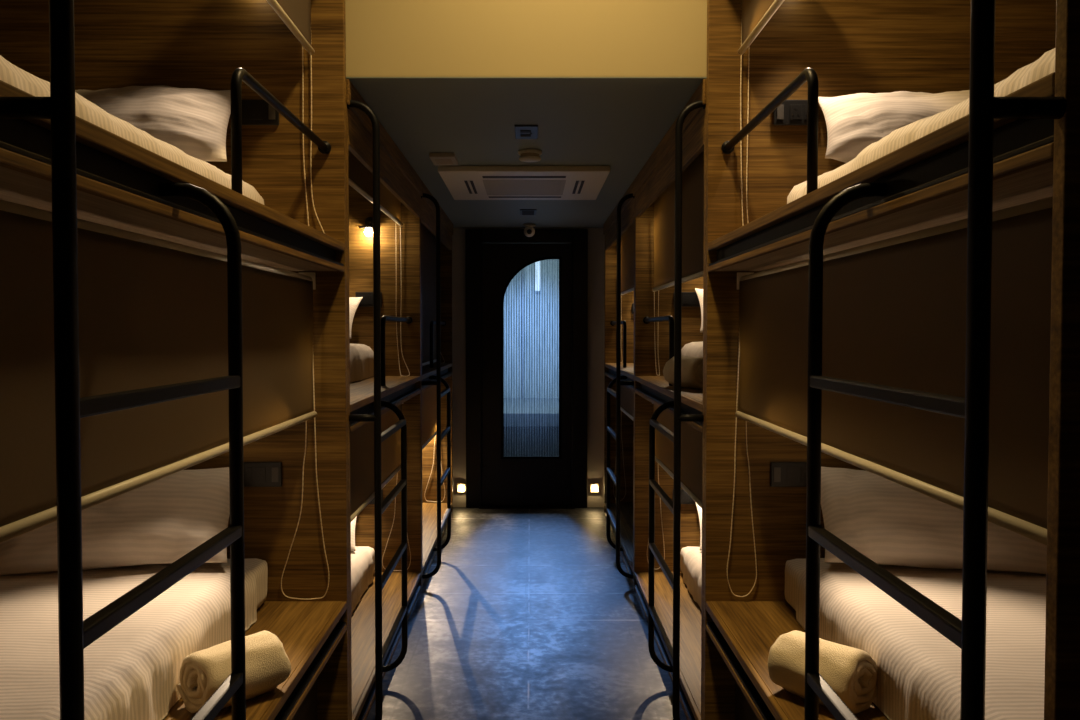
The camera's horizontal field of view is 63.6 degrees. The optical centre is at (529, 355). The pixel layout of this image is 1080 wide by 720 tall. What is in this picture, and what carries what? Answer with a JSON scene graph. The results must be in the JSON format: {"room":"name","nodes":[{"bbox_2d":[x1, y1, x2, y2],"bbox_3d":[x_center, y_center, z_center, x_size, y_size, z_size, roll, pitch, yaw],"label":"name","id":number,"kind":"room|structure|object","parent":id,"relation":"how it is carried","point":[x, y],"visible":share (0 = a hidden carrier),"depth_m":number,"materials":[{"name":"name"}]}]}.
{"room":"dormitory","nodes":[
{"label":"dormitory","id":0,"kind":"room"},
{"bbox_2d":[345,0,706,76],"bbox_3d":[-0.013,-1.631,2.907,3.575,1.406,0.075,0,2,0],"label":"wall","id":1,"kind":"structure","parent":0,"point":[385,38],"depth_m":2.89,"materials":[{"name":"beige paint"}]},
{"bbox_2d":[366,507,686,719],"bbox_3d":[-0.013,1.427,2.552,3.775,0.100,9.220,0,2,0],"label":"floor","id":2,"kind":"structure","parent":0,"point":[526,614],"depth_m":4.17,"materials":[{"name":"concrete"}]},
{"bbox_2d":[0,0,349,719],"bbox_3d":[-1.200,-0.035,1.927,1.199,2.860,1.963,0,2,0],"label":"bunk bed","id":3,"kind":"object","parent":2,"relation":"on","point":[200,44],"visible":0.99,"depth_m":2.85,"materials":[{"name":"brown wood"}]},
{"bbox_2d":[0,0,245,719],"bbox_3d":[-0.571,0.029,1.242,0.137,2.768,0.584,0,2,0],"label":"ladder","id":4,"kind":"object","parent":3,"relation":"attached to","point":[75,634],"visible":1,"depth_m":0.97,"materials":[{"name":"black metal"}]},
{"bbox_2d":[0,199,329,599],"bbox_3d":[-0.747,0.295,1.938,0.163,1.085,1.885,0,2,0],"label":"roller blind","id":5,"kind":"object","parent":3,"relation":"attached to","point":[153,312],"visible":0.98,"depth_m":1.55,"materials":[{"name":"brown fabric"}]},
{"bbox_2d":[176,630,290,712],"bbox_3d":[-0.722,0.765,2.123,0.168,0.144,0.226,1,2,40],"label":"rolled towel","id":6,"kind":"object","parent":3,"relation":"on","point":[267,663],"visible":0.7,"depth_m":2.07,"materials":[{"name":"beige fabric"}]},
{"bbox_2d":[204,558,267,608],"bbox_3d":[-1.319,0.765,1.953,0.924,0.157,1.882,0,2,0],"label":"mattress","id":7,"kind":"object","parent":3,"relation":"on","point":[258,567],"visible":0.08,"depth_m":2.79,"materials":[{"name":"white fabric"}]},
{"bbox_2d":[0,563,256,719],"bbox_3d":[-1.305,0.751,1.875,0.935,0.182,1.713,0,2,0],"label":"duvet","id":8,"kind":"object","parent":7,"relation":"on","point":[132,671],"visible":0.61,"depth_m":2.08,"materials":[{"name":"white fabric"}]},
{"bbox_2d":[0,467,229,574],"bbox_3d":[-1.275,0.504,2.706,0.708,0.274,0.290,0,2,-6],"label":"pillow","id":9,"kind":"object","parent":8,"relation":"on","point":[160,521],"visible":0.62,"depth_m":2.62,"materials":[{"name":"white fabric"}]},
{"bbox_2d":[242,100,278,124],"bbox_3d":[-0.895,-0.797,2.846,0.146,0.082,0.012,0,2,0],"label":"panel","id":10,"kind":"object","parent":3,"relation":"attached to","point":[254,112],"visible":0.73,"depth_m":2.84,"materials":[{"name":"black plastic"}]},
{"bbox_2d":[242,105,248,118],"bbox_3d":[-0.938,-0.797,2.842,0.038,0.048,0.003,0,2,0],"label":"outlet","id":11,"kind":"object","parent":10,"relation":"attached to","point":[245,108],"depth_m":2.84,"materials":[{"name":"black plastic"}]},
{"bbox_2d":[251,105,262,118],"bbox_3d":[-0.893,-0.797,2.842,0.038,0.048,0.003,0,2,0],"label":"outlet","id":12,"kind":"object","parent":10,"relation":"attached to","point":[256,110],"depth_m":2.84,"materials":[{"name":"black plastic"}]},
{"bbox_2d":[268,105,274,118],"bbox_3d":[-0.843,-0.797,2.842,0.022,0.048,0.002,0,2,0],"label":"switch","id":13,"kind":"object","parent":10,"relation":"attached to","point":[271,111],"depth_m":2.84,"materials":[{"name":"grey plastic"}]},
{"bbox_2d":[244,462,281,486],"bbox_3d":[-0.895,0.392,2.881,0.146,0.082,0.012,0,2,0],"label":"panel","id":14,"kind":"object","parent":3,"relation":"attached to","point":[256,474],"visible":0.8,"depth_m":2.88,"materials":[{"name":"black plastic"}]},
{"bbox_2d":[244,467,251,481],"bbox_3d":[-0.938,0.393,2.876,0.038,0.048,0.003,0,2,0],"label":"outlet","id":15,"kind":"object","parent":14,"relation":"attached to","point":[247,470],"depth_m":2.88,"materials":[{"name":"black plastic"}]},
{"bbox_2d":[254,467,265,481],"bbox_3d":[-0.893,0.393,2.876,0.038,0.048,0.003,0,2,0],"label":"outlet","id":16,"kind":"object","parent":14,"relation":"attached to","point":[259,472],"depth_m":2.88,"materials":[{"name":"black plastic"}]},
{"bbox_2d":[272,467,277,481],"bbox_3d":[-0.843,0.393,2.876,0.022,0.048,0.002,0,2,0],"label":"switch","id":17,"kind":"object","parent":14,"relation":"attached to","point":[274,469],"depth_m":2.88,"materials":[{"name":"grey plastic"}]},
{"bbox_2d":[230,68,330,193],"bbox_3d":[-0.672,-0.525,2.420,0.041,0.330,0.882,0,2,0],"label":"guard rail","id":18,"kind":"object","parent":3,"relation":"on","point":[239,75],"visible":0.97,"depth_m":1.99,"materials":[{"name":"black metal"}]},
{"bbox_2d":[267,0,324,233],"bbox_3d":[-0.710,-0.895,1.905,0.092,1.099,1.887,0,2,0],"label":"roller blind","id":19,"kind":"object","parent":3,"relation":"attached to","point":[296,14],"visible":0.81,"depth_m":2.71,"materials":[{"name":"beige fabric"}]},
{"bbox_3d":[-1.319,-0.425,1.919,0.923,0.157,1.882,0,2,0],"label":"mattress","id":20,"kind":"object","parent":3,"relation":"on","visible":0},
{"bbox_2d":[0,55,261,203],"bbox_3d":[-1.305,-0.442,1.906,0.934,0.187,1.843,0,2,0],"label":"duvet","id":21,"kind":"object","parent":20,"relation":"on","point":[11,74],"visible":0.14,"depth_m":1.84,"materials":[{"name":"white fabric"}]},
{"bbox_2d":[75,85,230,161],"bbox_3d":[-1.275,-0.708,2.688,0.708,0.318,0.277,0,2,-7],"label":"pillow","id":22,"kind":"object","parent":21,"relation":"on","point":[194,121],"visible":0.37,"depth_m":2.64,"materials":[{"name":"white fabric"}]},
{"bbox_2d":[346,79,421,719],"bbox_3d":[-1.200,0.194,3.899,1.199,2.288,1.964,0,2,0],"label":"bunk bed","id":23,"kind":"object","parent":2,"relation":"on","point":[397,175],"visible":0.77,"depth_m":4.82,"materials":[{"name":"brown wood"}]},
{"bbox_2d":[355,546,374,571],"bbox_3d":[-1.319,1.158,3.930,0.924,0.157,1.882,0,2,0],"label":"mattress","id":24,"kind":"object","parent":23,"relation":"on","point":[370,550],"visible":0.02,"depth_m":4.79,"materials":[{"name":"white fabric"}]},
{"bbox_2d":[351,548,372,614],"bbox_3d":[-1.305,1.144,3.852,0.934,0.183,1.713,0,2,0],"label":"duvet","id":25,"kind":"object","parent":24,"relation":"on","point":[361,559],"visible":0.03,"depth_m":4.45,"materials":[{"name":"white fabric"}]},
{"bbox_2d":[351,516,356,550],"bbox_3d":[-1.275,0.899,4.703,0.700,0.270,0.288,0,2,-3],"label":"pillow","id":26,"kind":"object","parent":25,"relation":"on","point":[353,523],"visible":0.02,"depth_m":4.64,"materials":[{"name":"white fabric"}]},
{"bbox_2d":[359,217,372,235],"bbox_3d":[-0.885,-0.712,4.764,0.104,0.111,0.113,0,2,0],"label":"reading lamp","id":27,"kind":"object","parent":23,"relation":"attached to","point":[368,221],"visible":0.89,"depth_m":4.76,"materials":[{"name":"black plastic"}]},
{"bbox_2d":[355,292,381,306],"bbox_3d":[-0.895,-0.314,4.826,0.146,0.082,0.012,0,2,0],"label":"panel","id":28,"kind":"object","parent":23,"relation":"attached to","point":[367,300],"visible":0.7,"depth_m":4.82,"materials":[{"name":"black plastic"}]},
{"bbox_2d":[357,295,363,303],"bbox_3d":[-0.938,-0.314,4.821,0.038,0.048,0.003,0,2,0],"label":"outlet","id":29,"kind":"object","parent":28,"relation":"attached to","point":[362,301],"depth_m":4.82,"materials":[{"name":"black plastic"}]},
{"bbox_2d":[365,295,371,303],"bbox_3d":[-0.893,-0.314,4.821,0.038,0.048,0.003,0,2,0],"label":"outlet","id":30,"kind":"object","parent":28,"relation":"attached to","point":[368,298],"depth_m":4.82,"materials":[{"name":"black plastic"}]},
{"bbox_2d":[369,489,382,503],"bbox_3d":[-0.895,0.786,4.858,0.146,0.082,0.012,0,2,0],"label":"panel","id":31,"kind":"object","parent":23,"relation":"attached to","point":[372,500],"visible":0.09,"depth_m":4.86,"materials":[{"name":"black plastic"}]},
{"bbox_2d":[347,100,407,719],"bbox_3d":[-0.571,0.220,3.240,0.137,2.183,0.639,0,2,0],"label":"ladder","id":32,"kind":"object","parent":23,"relation":"attached to","point":[380,506],"visible":0.98,"depth_m":2.95,"materials":[{"name":"black metal"}]},
{"bbox_2d":[348,150,409,375],"bbox_3d":[-0.710,-0.400,3.885,0.092,1.075,1.887,0,2,0],"label":"roller blind","id":33,"kind":"object","parent":23,"relation":"attached to","point":[360,177],"visible":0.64,"depth_m":3.89,"materials":[{"name":"brown fabric"}]},
{"bbox_2d":[350,403,410,570],"bbox_3d":[-0.747,0.734,3.916,0.163,0.995,1.885,0,2,0],"label":"roller blind","id":34,"kind":"object","parent":23,"relation":"attached to","point":[362,438],"visible":0.52,"depth_m":3.85,"materials":[{"name":"brown fabric"}]},
{"bbox_2d":[381,315,412,385],"bbox_3d":[-0.672,-0.042,4.399,0.041,0.330,0.882,0,2,0],"label":"guard rail","id":35,"kind":"object","parent":23,"relation":"on","point":[408,320],"visible":0.94,"depth_m":3.96,"materials":[{"name":"black metal"}]},
{"bbox_3d":[-1.319,0.059,3.898,0.923,0.157,1.882,0,2,0],"label":"mattress","id":36,"kind":"object","parent":23,"relation":"on","visible":0},
{"bbox_2d":[350,343,373,382],"bbox_3d":[-1.305,0.040,3.885,0.934,0.189,1.843,0,2,0],"label":"duvet","id":37,"kind":"object","parent":36,"relation":"on","point":[361,355],"visible":0.06,"depth_m":4.41,"materials":[{"name":"white fabric"}]},
{"bbox_2d":[349,297,362,338],"bbox_3d":[-1.275,-0.198,4.667,0.707,0.265,0.311,0,2,2],"label":"pillow","id":38,"kind":"object","parent":37,"relation":"on","point":[354,302],"visible":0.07,"depth_m":4.70,"materials":[{"name":"white fabric"}]},
{"bbox_2d":[421,181,452,585],"bbox_3d":[-1.200,0.138,5.864,1.199,2.288,1.964,0,2,0],"label":"bunk bed","id":39,"kind":"object","parent":2,"relation":"on","point":[428,209],"visible":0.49,"depth_m":6.79,"materials":[{"name":"brown wood"}]},
{"bbox_2d":[421,223,444,365],"bbox_3d":[-0.710,-0.456,5.849,0.092,1.075,1.887,0,2,0],"label":"roller blind","id":40,"kind":"object","parent":39,"relation":"attached to","point":[428,240],"visible":0.44,"depth_m":6.09,"materials":[{"name":"brown fabric"}]},
{"bbox_2d":[422,385,444,501],"bbox_3d":[-0.747,0.677,5.880,0.163,0.995,1.885,0,2,0],"label":"roller blind","id":41,"kind":"object","parent":39,"relation":"attached to","point":[429,397],"visible":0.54,"depth_m":6.15,"materials":[{"name":"brown fabric"}]},
{"bbox_2d":[421,193,450,578],"bbox_3d":[-0.571,0.163,5.204,0.137,2.183,0.639,0,2,0],"label":"ladder","id":42,"kind":"object","parent":39,"relation":"attached to","point":[440,480],"visible":0.88,"depth_m":4.91,"materials":[{"name":"black metal"}]},
{"bbox_2d":[430,321,446,367],"bbox_3d":[-0.672,-0.098,6.363,0.041,0.330,0.882,0,2,0],"label":"guard rail","id":43,"kind":"object","parent":39,"relation":"on","point":[443,323],"visible":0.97,"depth_m":5.93,"materials":[{"name":"black metal"}]},
{"bbox_2d":[479,506,574,508],"bbox_3d":[-0.028,1.240,7.129,0.785,0.012,0.060,0,2,0],"label":"threshold","id":44,"kind":"object","parent":2,"relation":"on","point":[481,507],"visible":1,"depth_m":7.10,"materials":[{"name":"black metal"}]},
{"bbox_2d":[603,182,634,586],"bbox_3d":[1.175,0.138,5.864,1.199,2.288,1.964,0,2,0],"label":"bunk bed","id":45,"kind":"object","parent":2,"relation":"on","point":[628,207],"visible":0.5,"depth_m":6.79,"materials":[{"name":"brown wood"}]},
{"bbox_2d":[610,321,626,367],"bbox_3d":[0.647,-0.098,6.363,0.041,0.330,0.882,0,2,0],"label":"guard rail","id":46,"kind":"object","parent":45,"relation":"on","point":[612,323],"visible":0.99,"depth_m":5.93,"materials":[{"name":"black metal"}]},
{"bbox_2d":[606,193,634,578],"bbox_3d":[0.550,0.163,5.204,0.129,2.183,0.639,0,2,0],"label":"ladder","id":47,"kind":"object","parent":45,"relation":"attached to","point":[609,516],"visible":0.89,"depth_m":4.91,"materials":[{"name":"black metal"}]},
{"bbox_2d":[613,385,633,500],"bbox_3d":[0.704,0.673,5.880,0.102,0.986,1.885,0,2,0],"label":"roller blind","id":48,"kind":"object","parent":45,"relation":"attached to","point":[626,395],"visible":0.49,"depth_m":6.19,"materials":[{"name":"brown fabric"}]},
{"bbox_2d":[621,223,633,362],"bbox_3d":[0.703,-0.457,5.848,0.056,1.074,1.885,0,2,0],"label":"roller blind","id":49,"kind":"object","parent":45,"relation":"attached to","point":[627,239],"visible":0.31,"depth_m":6.12,"materials":[{"name":"brown fabric"}]},
{"bbox_2d":[633,78,706,719],"bbox_3d":[1.175,0.194,3.899,1.199,2.288,1.964,0,2,0],"label":"bunk bed","id":50,"kind":"object","parent":2,"relation":"on","point":[657,174],"visible":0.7,"depth_m":4.78,"materials":[{"name":"brown wood"}]},
{"bbox_2d":[643,315,673,385],"bbox_3d":[0.647,-0.042,4.399,0.041,0.330,0.882,0,2,0],"label":"guard rail","id":51,"kind":"object","parent":50,"relation":"on","point":[646,320],"visible":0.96,"depth_m":3.97,"materials":[{"name":"black metal"}]},
{"bbox_2d":[647,403,701,569],"bbox_3d":[0.704,0.730,3.916,0.102,0.986,1.885,0,2,0],"label":"roller blind","id":52,"kind":"object","parent":50,"relation":"attached to","point":[691,438],"visible":0.5,"depth_m":3.85,"materials":[{"name":"brown fabric"}]},
{"bbox_2d":[648,100,705,719],"bbox_3d":[0.550,0.220,3.240,0.129,2.183,0.639,0,2,0],"label":"ladder","id":53,"kind":"object","parent":50,"relation":"attached to","point":[674,506],"visible":1,"depth_m":2.94,"materials":[{"name":"black metal"}]},
{"bbox_2d":[652,150,703,375],"bbox_3d":[0.703,-0.401,3.884,0.056,1.074,1.885,0,2,0],"label":"roller blind","id":54,"kind":"object","parent":50,"relation":"attached to","point":[693,175],"visible":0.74,"depth_m":3.90,"materials":[{"name":"brown fabric"}]},
{"bbox_2d":[663,356,702,388],"bbox_3d":[0.705,0.070,3.803,0.162,0.137,0.265,-1,2,-20],"label":"rolled towel","id":55,"kind":"object","parent":50,"relation":"on","point":[691,367],"visible":0.64,"depth_m":3.71,"materials":[{"name":"beige fabric"}]},
{"bbox_2d":[681,489,695,503],"bbox_3d":[0.870,0.786,4.858,0.146,0.082,0.012,0,2,0],"label":"panel","id":56,"kind":"object","parent":50,"relation":"attached to","point":[685,498],"visible":0.41,"depth_m":4.85,"materials":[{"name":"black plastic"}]},
{"bbox_2d":[682,493,688,500],"bbox_3d":[0.868,0.786,4.853,0.038,0.048,0.003,0,2,0],"label":"outlet","id":57,"kind":"object","parent":56,"relation":"attached to","point":[685,497],"depth_m":4.85,"materials":[{"name":"black plastic"}]},
{"bbox_2d":[680,546,699,572],"bbox_3d":[1.294,1.158,3.930,0.925,0.157,1.881,0,2,0],"label":"mattress","id":58,"kind":"object","parent":50,"relation":"on","point":[684,550],"visible":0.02,"depth_m":4.79,"materials":[{"name":"white fabric"}]},
{"bbox_2d":[683,548,701,608],"bbox_3d":[1.281,1.144,3.852,0.933,0.184,1.713,0,2,0],"label":"duvet","id":59,"kind":"object","parent":58,"relation":"on","point":[692,567],"visible":0.06,"depth_m":4.44,"materials":[{"name":"white fabric"}]},
{"bbox_2d":[695,502,701,550],"bbox_3d":[1.250,0.899,4.701,0.700,0.270,0.293,0,2,3],"label":"pillow","id":60,"kind":"object","parent":59,"relation":"on","point":[699,508],"visible":0.04,"depth_m":4.71,"materials":[{"name":"white fabric"}]},
{"bbox_2d":[682,292,699,306],"bbox_3d":[0.870,-0.314,4.826,0.146,0.082,0.012,0,2,0],"label":"panel","id":61,"kind":"object","parent":50,"relation":"attached to","point":[689,299],"visible":0.7,"depth_m":4.82,"materials":[{"name":"black plastic"}]},
{"bbox_2d":[683,295,689,303],"bbox_3d":[0.868,-0.314,4.821,0.038,0.048,0.003,0,2,0],"label":"outlet","id":62,"kind":"object","parent":61,"relation":"attached to","point":[686,298],"depth_m":4.82,"materials":[{"name":"black plastic"}]},
{"bbox_2d":[691,295,697,303],"bbox_3d":[0.913,-0.314,4.821,0.038,0.048,0.003,0,2,0],"label":"outlet","id":63,"kind":"object","parent":61,"relation":"attached to","point":[694,298],"depth_m":4.82,"materials":[{"name":"black plastic"}]},
{"bbox_3d":[1.294,0.058,3.899,0.924,0.157,1.881,0,2,0],"label":"mattress","id":64,"kind":"object","parent":50,"relation":"on","visible":0},
{"bbox_2d":[681,341,702,356],"bbox_3d":[1.279,0.039,3.885,0.936,0.191,1.843,0,2,0],"label":"duvet","id":65,"kind":"object","parent":64,"relation":"on","point":[693,349],"visible":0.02,"depth_m":4.53,"materials":[{"name":"white fabric"}]},
{"bbox_2d":[695,288,702,331],"bbox_3d":[1.250,-0.218,4.679,0.719,0.306,0.292,0,2,1],"label":"pillow","id":66,"kind":"object","parent":65,"relation":"on","point":[699,292],"visible":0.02,"depth_m":4.72,"materials":[{"name":"white fabric"}]},
{"bbox_2d":[703,0,1079,719],"bbox_3d":[1.175,-0.035,1.927,1.199,2.860,1.963,0,2,0],"label":"bunk bed","id":67,"kind":"object","parent":2,"relation":"on","point":[852,46],"visible":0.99,"depth_m":2.84,"materials":[{"name":"brown wood"}]},
{"bbox_2d":[738,0,783,225],"bbox_3d":[0.703,-0.896,1.903,0.056,1.098,1.885,0,2,0],"label":"roller blind","id":68,"kind":"object","parent":67,"relation":"attached to","point":[756,14],"visible":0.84,"depth_m":2.70,"materials":[{"name":"beige fabric"}]},
{"bbox_2d":[721,68,818,193],"bbox_3d":[0.647,-0.525,2.420,0.041,0.330,0.882,0,2,0],"label":"guard rail","id":69,"kind":"object","parent":67,"relation":"on","point":[809,75],"visible":0.96,"depth_m":1.99,"materials":[{"name":"black metal"}]},
{"bbox_2d":[770,462,806,486],"bbox_3d":[0.870,0.392,2.881,0.146,0.082,0.012,0,2,0],"label":"panel","id":70,"kind":"object","parent":67,"relation":"attached to","point":[782,474],"visible":0.78,"depth_m":2.88,"materials":[{"name":"black plastic"}]},
{"bbox_2d":[774,467,780,481],"bbox_3d":[0.818,0.393,2.876,0.022,0.048,0.002,0,2,0],"label":"switch","id":71,"kind":"object","parent":70,"relation":"attached to","point":[777,470],"depth_m":2.88,"materials":[{"name":"grey plastic"}]},
{"bbox_2d":[787,467,797,481],"bbox_3d":[0.868,0.393,2.876,0.038,0.048,0.003,0,2,0],"label":"outlet","id":72,"kind":"object","parent":70,"relation":"attached to","point":[792,472],"depth_m":2.88,"materials":[{"name":"black plastic"}]},
{"bbox_2d":[800,467,806,481],"bbox_3d":[0.913,0.393,2.876,0.038,0.048,0.003,0,2,0],"label":"outlet","id":73,"kind":"object","parent":70,"relation":"attached to","point":[803,470],"depth_m":2.88,"materials":[{"name":"black plastic"}]},
{"bbox_2d":[773,100,807,124],"bbox_3d":[0.870,-0.797,2.846,0.146,0.082,0.012,0,2,0],"label":"panel","id":74,"kind":"object","parent":67,"relation":"attached to","point":[790,112],"visible":0.64,"depth_m":2.84,"materials":[{"name":"black plastic"}]},
{"bbox_2d":[777,105,783,118],"bbox_3d":[0.818,-0.797,2.842,0.022,0.048,0.002,0,2,0],"label":"switch","id":75,"kind":"object","parent":74,"relation":"attached to","point":[780,110],"depth_m":2.84,"materials":[{"name":"grey plastic"}]},
{"bbox_2d":[790,105,801,118],"bbox_3d":[0.868,-0.797,2.842,0.038,0.048,0.003,0,2,0],"label":"outlet","id":76,"kind":"object","parent":74,"relation":"attached to","point":[795,110],"depth_m":2.84,"materials":[{"name":"black plastic"}]},
{"bbox_2d":[804,105,806,118],"bbox_3d":[0.913,-0.797,2.842,0.038,0.048,0.003,0,2,0],"label":"outlet","id":77,"kind":"object","parent":74,"relation":"attached to","point":[805,106],"depth_m":2.84,"materials":[{"name":"black plastic"}]},
{"bbox_2d":[784,558,824,610],"bbox_3d":[1.294,0.765,1.953,0.923,0.156,1.881,0,2,0],"label":"mattress","id":78,"kind":"object","parent":67,"relation":"on","point":[794,567],"visible":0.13,"depth_m":2.79,"materials":[{"name":"fabric"}]},
{"bbox_2d":[796,563,1045,719],"bbox_3d":[1.281,0.750,1.875,0.931,0.185,1.713,0,2,0],"label":"duvet","id":79,"kind":"object","parent":78,"relation":"on","point":[919,675],"visible":0.58,"depth_m":2.09,"materials":[{"name":"white fabric"}]},
{"bbox_2d":[821,467,1046,573],"bbox_3d":[1.260,0.504,2.707,0.728,0.275,0.296,0,2,6],"label":"pillow","id":80,"kind":"object","parent":79,"relation":"on","point":[888,522],"visible":0.6,"depth_m":2.61,"materials":[{"name":"white fabric"}]},
{"bbox_2d":[768,630,877,713],"bbox_3d":[0.715,0.765,2.123,0.173,0.144,0.234,-1,2,-40],"label":"rolled towel","id":81,"kind":"object","parent":67,"relation":"on","point":[851,672],"visible":0.76,"depth_m":2.06,"materials":[{"name":"beige fabric"}]},
{"bbox_2d":[727,196,1052,596],"bbox_3d":[0.704,0.291,1.938,0.102,1.076,1.885,0,2,0],"label":"roller blind","id":82,"kind":"object","parent":67,"relation":"attached to","point":[894,309],"visible":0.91,"depth_m":1.54,"materials":[{"name":"brown fabric"}]},
{"bbox_2d":[804,0,1066,719],"bbox_3d":[0.550,0.029,1.242,0.129,2.768,0.584,0,2,0],"label":"ladder","id":83,"kind":"object","parent":67,"relation":"attached to","point":[968,633],"visible":1,"depth_m":0.97,"materials":[{"name":"black metal"}]},
{"bbox_3d":[1.294,-0.425,1.918,0.923,0.157,1.882,0,2,0],"label":"mattress","id":84,"kind":"object","parent":67,"relation":"on","visible":0},
{"bbox_2d":[787,48,1054,203],"bbox_3d":[1.280,-0.442,1.906,0.934,0.185,1.843,0,2,0],"label":"duvet","id":85,"kind":"object","parent":84,"relation":"on","point":[1044,66],"visible":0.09,"depth_m":1.85,"materials":[{"name":"white fabric"}]},
{"bbox_2d":[818,90,968,162],"bbox_3d":[1.250,-0.695,2.653,0.715,0.295,0.291,0,2,9],"label":"pillow","id":86,"kind":"object","parent":85,"relation":"on","point":[854,122],"visible":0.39,"depth_m":2.62,"materials":[{"name":"white fabric"}]},
{"bbox_2d":[346,77,706,227],"bbox_3d":[-0.013,-1.024,4.990,3.775,0.080,4.204,0,2,0],"label":"ceiling","id":87,"kind":"structure","parent":0,"point":[618,123],"depth_m":3.56,"materials":[{"name":"grey paint"}]},
{"bbox_2d":[429,153,457,164],"bbox_3d":[-0.415,-0.949,4.199,0.120,0.024,0.210,0,2,0],"label":"ceiling box","id":88,"kind":"object","parent":87,"relation":"attached to","point":[436,158],"visible":1,"depth_m":4.14,"materials":[{"name":"beige plastic"}]},
{"bbox_2d":[438,166,609,199],"bbox_3d":[-0.030,-0.962,4.894,0.877,0.038,0.960,0,2,0],"label":"air conditioner","id":89,"kind":"object","parent":87,"relation":"attached to","point":[463,182],"visible":1,"depth_m":4.72,"materials":[{"name":"beige plastic"}]},
{"bbox_2d":[483,180,565,194],"bbox_3d":[-0.030,-0.948,4.915,0.447,0.002,0.520,0,2,0],"label":"grille","id":90,"kind":"object","parent":89,"relation":"attached to","point":[490,187],"depth_m":4.89,"materials":[{"name":"beige plastic"}]},
{"bbox_2d":[515,125,537,138],"bbox_3d":[-0.015,-0.940,3.659,0.096,0.011,0.230,0,2,0],"label":"ceiling sensor","id":91,"kind":"object","parent":87,"relation":"attached to","point":[521,131],"visible":1,"depth_m":3.63,"materials":[{"name":"grey plastic"}]},
{"bbox_2d":[520,209,535,214],"bbox_3d":[-0.013,-1.011,6.123,0.115,0.010,0.240,0,2,0],"label":"ceiling vent","id":92,"kind":"object","parent":87,"relation":"in","point":[522,211],"visible":1,"depth_m":6.08,"materials":[{"name":"grey metal"}]},
{"bbox_2d":[523,223,534,236],"bbox_3d":[-0.005,-0.986,6.835,0.096,0.102,0.096,0,2,0],"label":"security camera","id":93,"kind":"object","parent":87,"relation":"attached to","point":[529,231],"visible":1,"depth_m":6.80,"materials":[{"name":"beige plastic"}]},
{"bbox_2d":[518,149,541,161],"bbox_3d":[0.000,-0.936,4.065,0.112,0.042,0.112,0,2,0],"label":"smoke detector","id":94,"kind":"object","parent":87,"relation":"attached to","point":[527,155],"visible":1,"depth_m":4.03,"materials":[{"name":"beige plastic"}]},
{"bbox_2d":[452,228,604,506],"bbox_3d":[-0.013,0.059,7.185,3.775,2.370,0.120,0,2,0],"label":"wall","id":95,"kind":"structure","parent":0,"point":[596,239],"depth_m":7.12,"materials":[{"name":"black paint"}]},
{"bbox_2d":[457,483,465,492],"bbox_3d":[-0.562,1.083,7.140,0.072,0.075,0.028,0,2,0],"label":"step light","id":96,"kind":"object","parent":95,"relation":"attached to","point":[461,487],"visible":1,"depth_m":7.13,"materials":[{"name":"beige plastic"}]},
{"bbox_2d":[465,229,587,507],"bbox_3d":[-0.028,0.105,7.171,0.995,2.278,0.150,0,2,0],"label":"door","id":97,"kind":"structure","parent":95,"relation":"in","point":[493,257],"depth_m":7.12,"materials":[{"name":"black paint"}]},
{"bbox_2d":[590,483,598,492],"bbox_3d":[0.530,1.083,7.140,0.072,0.075,0.028,0,2,0],"label":"step light","id":98,"kind":"object","parent":95,"relation":"attached to","point":[594,487],"visible":1,"depth_m":7.13,"materials":[{"name":"beige plastic"}]},
{"bbox_2d":[503,259,558,397],"bbox_3d":[0.000,-0.103,8.791,2.800,2.800,3.100,0,2,0],"label":"wall","id":99,"kind":"structure","parent":0,"point":[541,310],"depth_m":10.24,"materials":[{"name":"blue glass"}]},
{"bbox_2d":[521,268,523,397],"bbox_3d":[-0.087,-0.474,10.216,0.025,1.940,0.030,0,2,0],"label":"trim","id":100,"kind":"structure","parent":99,"relation":"attached to","point":[522,270],"depth_m":10.21,"materials":[{"name":"blue glass"}]},
{"bbox_2d":[535,261,539,292],"bbox_3d":[0.090,-0.972,10.158,0.060,0.460,0.114,0,2,0],"label":"wall lamp","id":101,"kind":"object","parent":99,"relation":"attached to","point":[537,264],"visible":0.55,"depth_m":10.11,"materials":[{"name":"white paint"}]},
{"bbox_3d":[0.000,1.248,8.779,2.600,0.100,3.000,0,2,0],"label":"floor","id":102,"kind":"structure","parent":0,"visible":0},
{"bbox_2d":[503,427,558,455],"bbox_3d":[0.000,0.917,9.350,2.600,0.529,1.840,0,2,0],"label":"ledge","id":103,"kind":"object","parent":102,"relation":"on","point":[517,441],"visible":0.14,"depth_m":8.43,"materials":[{"name":"grey"}]},
{"bbox_2d":[503,398,558,426],"bbox_3d":[0.000,0.588,9.311,2.600,0.130,1.900,0,2,0],"label":"ledge","id":104,"kind":"object","parent":103,"relation":"on","point":[517,412],"visible":0.11,"depth_m":8.44,"materials":[{"name":"grey stone"}]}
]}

